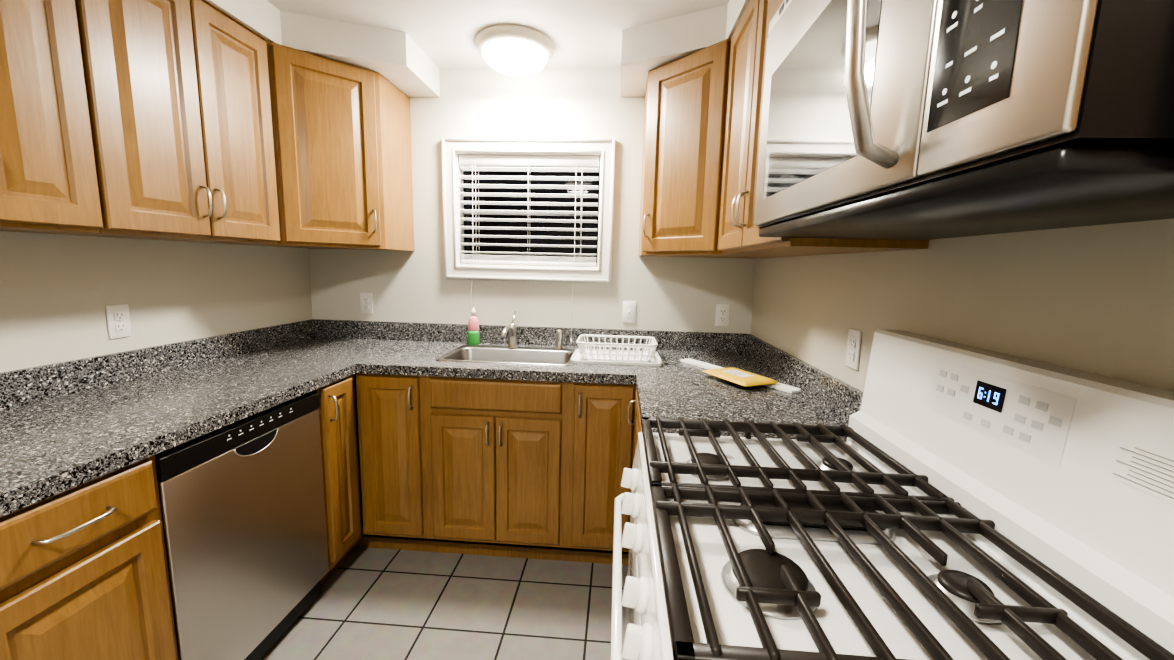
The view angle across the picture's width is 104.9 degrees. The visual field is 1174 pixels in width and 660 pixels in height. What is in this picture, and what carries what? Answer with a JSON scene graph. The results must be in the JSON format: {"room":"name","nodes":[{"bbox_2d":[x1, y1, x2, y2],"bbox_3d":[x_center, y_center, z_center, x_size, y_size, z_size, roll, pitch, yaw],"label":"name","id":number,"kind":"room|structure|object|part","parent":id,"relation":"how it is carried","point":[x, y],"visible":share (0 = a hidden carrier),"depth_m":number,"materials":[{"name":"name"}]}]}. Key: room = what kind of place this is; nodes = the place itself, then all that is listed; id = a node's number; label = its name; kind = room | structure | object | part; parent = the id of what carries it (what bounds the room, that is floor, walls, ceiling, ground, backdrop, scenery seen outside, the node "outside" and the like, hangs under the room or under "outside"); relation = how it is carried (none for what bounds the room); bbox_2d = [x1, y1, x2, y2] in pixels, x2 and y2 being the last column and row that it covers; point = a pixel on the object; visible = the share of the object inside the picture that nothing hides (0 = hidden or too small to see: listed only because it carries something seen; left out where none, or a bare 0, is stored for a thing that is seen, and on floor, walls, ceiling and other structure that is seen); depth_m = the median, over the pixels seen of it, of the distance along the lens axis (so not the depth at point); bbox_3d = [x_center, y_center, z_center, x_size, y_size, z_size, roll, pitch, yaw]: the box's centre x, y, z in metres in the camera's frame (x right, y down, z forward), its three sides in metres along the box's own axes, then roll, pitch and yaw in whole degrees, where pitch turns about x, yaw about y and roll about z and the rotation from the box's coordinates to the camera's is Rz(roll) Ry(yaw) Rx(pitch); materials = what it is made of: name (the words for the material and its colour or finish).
{"room":"kitchen","nodes":[
{"label":"kitchen","id":0,"kind":"room"},
{"bbox_2d":[0,231,312,372],"bbox_3d":[-1.754,0.047,0.673,0.120,2.340,3.800,2,8,4],"label":"wall","id":1,"kind":"structure","parent":0,"point":[59,293],"depth_m":1.61,"materials":[{"name":"white paint"}]},
{"bbox_2d":[0,0,119,237],"bbox_3d":[-1.486,-0.626,0.932,0.328,0.792,0.529,2,8,4],"label":"upper cabinet","id":2,"kind":"object","parent":1,"relation":"attached to","point":[56,165],"depth_m":1.11,"materials":[{"name":"brown wood"}]},
{"bbox_2d":[105,304,131,338],"bbox_3d":[-1.625,-0.030,1.569,0.010,0.115,0.070,2,8,4],"label":"electrical outlet","id":3,"kind":"object","parent":1,"relation":"attached to","point":[118,321],"visible":1,"depth_m":1.56,"materials":[{"name":"white plastic"}]},
{"bbox_2d":[92,0,283,246],"bbox_3d":[-1.445,-0.708,1.513,0.328,0.792,0.647,2,8,4],"label":"upper cabinet","id":4,"kind":"object","parent":1,"relation":"attached to","point":[203,121],"depth_m":1.46,"materials":[{"name":"brown wood"}]},
{"bbox_2d":[268,41,413,250],"bbox_3d":[-1.260,-0.790,2.129,0.608,0.790,0.616,2,8,4],"label":"upper cabinet","id":5,"kind":"object","parent":1,"relation":"attached to","point":[344,155],"depth_m":1.98,"materials":[{"name":"brown wood"}]},
{"bbox_2d":[260,489,627,659],"bbox_3d":[-0.506,1.297,0.759,2.680,0.100,4.040,2,8,4],"label":"floor","id":6,"kind":"structure","parent":0,"point":[367,603],"depth_m":1.77,"materials":[{"name":"tile"}]},
{"bbox_2d":[0,455,178,659],"bbox_3d":[-1.380,0.750,1.004,0.624,0.872,0.381,2,8,4],"label":"base cabinet","id":7,"kind":"object","parent":6,"relation":"on","point":[84,575],"depth_m":0.97,"materials":[{"name":"brown wood"}]},
{"bbox_2d":[0,332,359,516],"bbox_3d":[-1.340,0.197,1.282,0.630,0.140,1.320,2,8,4],"label":"countertop","id":8,"kind":"structure","parent":7,"relation":"on","point":[66,425],"depth_m":1.36,"materials":[{"name":"stone"}]},
{"bbox_2d":[155,390,328,659],"bbox_3d":[-1.346,0.685,1.491,0.606,0.866,0.598,2,8,4],"label":"dishwasher","id":9,"kind":"object","parent":6,"relation":"on","point":[242,503],"visible":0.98,"depth_m":1.39,"materials":[{"name":"silver metal"}]},
{"bbox_2d":[316,383,339,584],"bbox_3d":[-1.345,0.682,1.490,0.624,0.872,0.640,2,8,4],"label":"base cabinet","id":10,"kind":"object","parent":6,"relation":"on","point":[328,439],"depth_m":1.78,"materials":[{"name":"brown wood"}]},
{"bbox_2d":[332,373,371,564],"bbox_3d":[-1.315,0.623,1.907,0.624,0.872,0.240,2,8,4],"label":"base cabinet","id":11,"kind":"object","parent":6,"relation":"on","point":[354,534],"depth_m":1.92,"materials":[{"name":"brown wood"}]},
{"bbox_2d":[364,373,375,547],"bbox_3d":[-1.314,0.621,1.919,0.624,0.872,0.265,2,8,4],"label":"base cabinet","id":12,"kind":"object","parent":6,"relation":"on","point":[365,375],"depth_m":1.98,"materials":[{"name":"brown wood"}]},
{"bbox_2d":[624,385,641,564],"bbox_3d":[0.478,0.712,1.585,0.624,0.872,0.646,2,8,4],"label":"base cabinet","id":13,"kind":"object","parent":6,"relation":"on","point":[633,429],"depth_m":1.88,"materials":[{"name":"brown wood"}]},
{"bbox_2d":[236,319,782,383],"bbox_3d":[-0.370,0.092,2.184,2.436,0.140,0.628,2,8,4],"label":"countertop","id":14,"kind":"structure","parent":13,"relation":"on","point":[391,348],"depth_m":2.37,"materials":[{"name":"stone"}]},
{"bbox_2d":[468,307,479,344],"bbox_3d":[-0.614,-0.022,2.444,0.066,0.200,0.041,2,8,4],"label":"soap bottle","id":15,"kind":"object","parent":14,"relation":"on","point":[473,332],"visible":1,"depth_m":2.43,"materials":[{"name":"green plastic"}]},
{"bbox_2d":[436,345,575,365],"bbox_3d":[-0.367,0.205,2.211,0.620,0.181,0.400,2,8,4],"label":"sink","id":16,"kind":"object","parent":14,"relation":"in","point":[505,354],"visible":0.48,"depth_m":2.32,"materials":[{"name":"silver metal"}]},
{"bbox_2d":[555,330,562,349],"bbox_3d":[-0.143,0.049,2.329,0.044,0.104,0.044,2,8,4],"label":"sprayer","id":17,"kind":"object","parent":16,"relation":"on","point":[559,339],"visible":1,"depth_m":2.32,"materials":[{"name":"silver metal"}]},
{"bbox_2d":[501,311,517,348],"bbox_3d":[-0.391,0.008,2.274,0.060,0.188,0.253,2,8,4],"label":"faucet","id":18,"kind":"object","parent":14,"relation":"on","point":[511,328],"visible":1,"depth_m":2.33,"materials":[{"name":"silver metal"}]},
{"bbox_2d":[680,358,800,393],"bbox_3d":[0.610,0.181,1.886,0.052,0.013,0.595,-3,9,-29],"label":"strip","id":19,"kind":"object","parent":14,"relation":"on","point":[779,386],"visible":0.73,"depth_m":1.72,"materials":[{"name":"white plastic"}]},
{"bbox_2d":[702,367,778,386],"bbox_3d":[0.597,0.180,1.773,0.170,0.018,0.250,-2,9,-24],"label":"envelope","id":20,"kind":"object","parent":19,"relation":"on","point":[740,377],"visible":1,"depth_m":1.73,"materials":[{"name":"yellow paper"}]},
{"bbox_2d":[628,330,774,346],"bbox_3d":[0.529,0.120,2.139,0.636,0.140,0.360,2,8,4],"label":"countertop","id":21,"kind":"structure","parent":13,"relation":"on","point":[749,340],"depth_m":2.41,"materials":[{"name":"stone"}]},
{"bbox_2d":[571,334,661,365],"bbox_3d":[0.142,0.090,2.168,0.417,0.091,0.300,2,8,4],"label":"dish rack","id":22,"kind":"object","parent":21,"relation":"on","point":[649,356],"visible":1,"depth_m":2.10,"materials":[{"name":"white plastic"}]},
{"bbox_2d":[628,347,863,441],"bbox_3d":[0.483,0.210,1.503,0.636,0.140,0.628,2,8,4],"label":"countertop","id":23,"kind":"structure","parent":13,"relation":"on","point":[673,389],"depth_m":1.57,"materials":[{"name":"stone"}]},
{"bbox_2d":[610,329,1173,659],"bbox_3d":[0.393,0.640,0.865,0.698,1.213,0.760,2,8,4],"label":"stove","id":24,"kind":"object","parent":6,"relation":"on","point":[949,500],"visible":1,"depth_m":0.66,"materials":[{"name":"white metal"}]},
{"bbox_2d":[267,0,728,68],"bbox_3d":[-0.448,-1.118,0.415,2.680,0.100,4.040,2,8,4],"label":"ceiling","id":25,"kind":"structure","parent":0,"point":[442,34],"depth_m":1.84,"materials":[{"name":"white paint"}]},
{"bbox_2d":[206,0,439,96],"bbox_3d":[-1.262,-1.070,0.784,0.770,0.137,3.200,2,8,4],"label":"soffit","id":26,"kind":"structure","parent":25,"relation":"attached to","point":[403,63],"depth_m":1.91,"materials":[{"name":"white paint"}]},
{"bbox_2d":[475,24,553,75],"bbox_3d":[-0.328,-1.240,2.060,0.356,0.116,0.356,2,8,4],"label":"ceiling lamp","id":27,"kind":"object","parent":25,"relation":"attached to","point":[513,57],"depth_m":1.96,"materials":[{"name":"beige glass"}]},
{"bbox_3d":[-0.327,-1.277,2.055,0.356,0.040,0.356,2,8,4],"label":"ceiling lamp base","id":28,"kind":"part","parent":27,"relation":"part of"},
{"bbox_2d":[621,0,749,96],"bbox_3d":[0.423,-1.014,0.671,0.730,0.137,3.200,2,8,4],"label":"soffit","id":29,"kind":"structure","parent":25,"relation":"attached to","point":[646,48],"depth_m":1.82,"materials":[{"name":"white paint"}]},
{"bbox_2d":[308,68,755,488],"bbox_3d":[-0.338,-0.183,2.523,2.680,2.340,0.120,2,8,4],"label":"wall","id":30,"kind":"structure","parent":0,"point":[686,294],"depth_m":2.40,"materials":[{"name":"white paint"}]},
{"bbox_2d":[360,293,372,313],"bbox_3d":[-1.236,-0.149,2.527,0.070,0.115,0.010,2,8,4],"label":"electrical outlet","id":31,"kind":"object","parent":30,"relation":"attached to","point":[366,302],"visible":1,"depth_m":2.52,"materials":[{"name":"white plastic"}]},
{"bbox_2d":[441,138,615,282],"bbox_3d":[-0.312,-0.635,2.434,0.907,0.728,0.127,2,8,4],"label":"window","id":32,"kind":"structure","parent":30,"relation":"in","point":[453,149],"depth_m":2.44,"materials":[{"name":"white wood"}]},
{"bbox_2d":[459,155,599,343],"bbox_3d":[-0.319,-0.426,2.437,0.747,0.987,0.098,2,8,4],"label":"window blind","id":33,"kind":"object","parent":32,"relation":"attached to","point":[518,163],"visible":0.88,"depth_m":2.42,"materials":[{"name":"white plastic"}]},
{"bbox_2d":[622,301,635,322],"bbox_3d":[0.226,-0.096,2.422,0.070,0.115,0.022,2,8,4],"label":"light switch","id":34,"kind":"object","parent":30,"relation":"attached to","point":[629,312],"visible":1,"depth_m":2.43,"materials":[{"name":"white plastic"}]},
{"bbox_2d":[715,304,729,325],"bbox_3d":[0.720,-0.079,2.396,0.070,0.115,0.010,2,8,4],"label":"electrical outlet","id":35,"kind":"object","parent":30,"relation":"attached to","point":[722,314],"visible":1,"depth_m":2.39,"materials":[{"name":"white plastic"}]},
{"bbox_2d":[750,218,1173,391],"bbox_3d":[0.799,0.133,0.501,0.120,2.340,3.800,2,8,4],"label":"wall","id":36,"kind":"structure","parent":0,"point":[1097,299],"depth_m":0.83,"materials":[{"name":"beige paint"}]},
{"bbox_2d":[638,39,725,257],"bbox_3d":[0.562,-0.729,2.007,0.608,0.790,0.616,2,8,4],"label":"upper cabinet","id":37,"kind":"object","parent":36,"relation":"attached to","point":[702,126],"depth_m":1.85,"materials":[{"name":"brown wood"}]},
{"bbox_2d":[714,0,928,258],"bbox_3d":[0.654,-0.632,1.342,0.328,0.790,0.708,2,8,4],"label":"upper cabinet","id":38,"kind":"object","parent":36,"relation":"attached to","point":[736,235],"depth_m":1.40,"materials":[{"name":"brown wood"}]},
{"bbox_2d":[754,0,1173,239],"bbox_3d":[0.532,-0.388,0.645,0.461,0.462,0.746,2,8,4],"label":"over-the-range microwave","id":39,"kind":"object","parent":38,"relation":"attached to","point":[910,119],"visible":1,"depth_m":0.45,"materials":[{"name":"silver metal"}]},
{"bbox_2d":[845,328,861,369],"bbox_3d":[0.793,0.056,1.347,0.010,0.115,0.070,2,8,4],"label":"electrical outlet","id":40,"kind":"object","parent":36,"relation":"attached to","point":[853,348],"visible":1,"depth_m":1.34,"materials":[{"name":"white plastic"}]}
]}

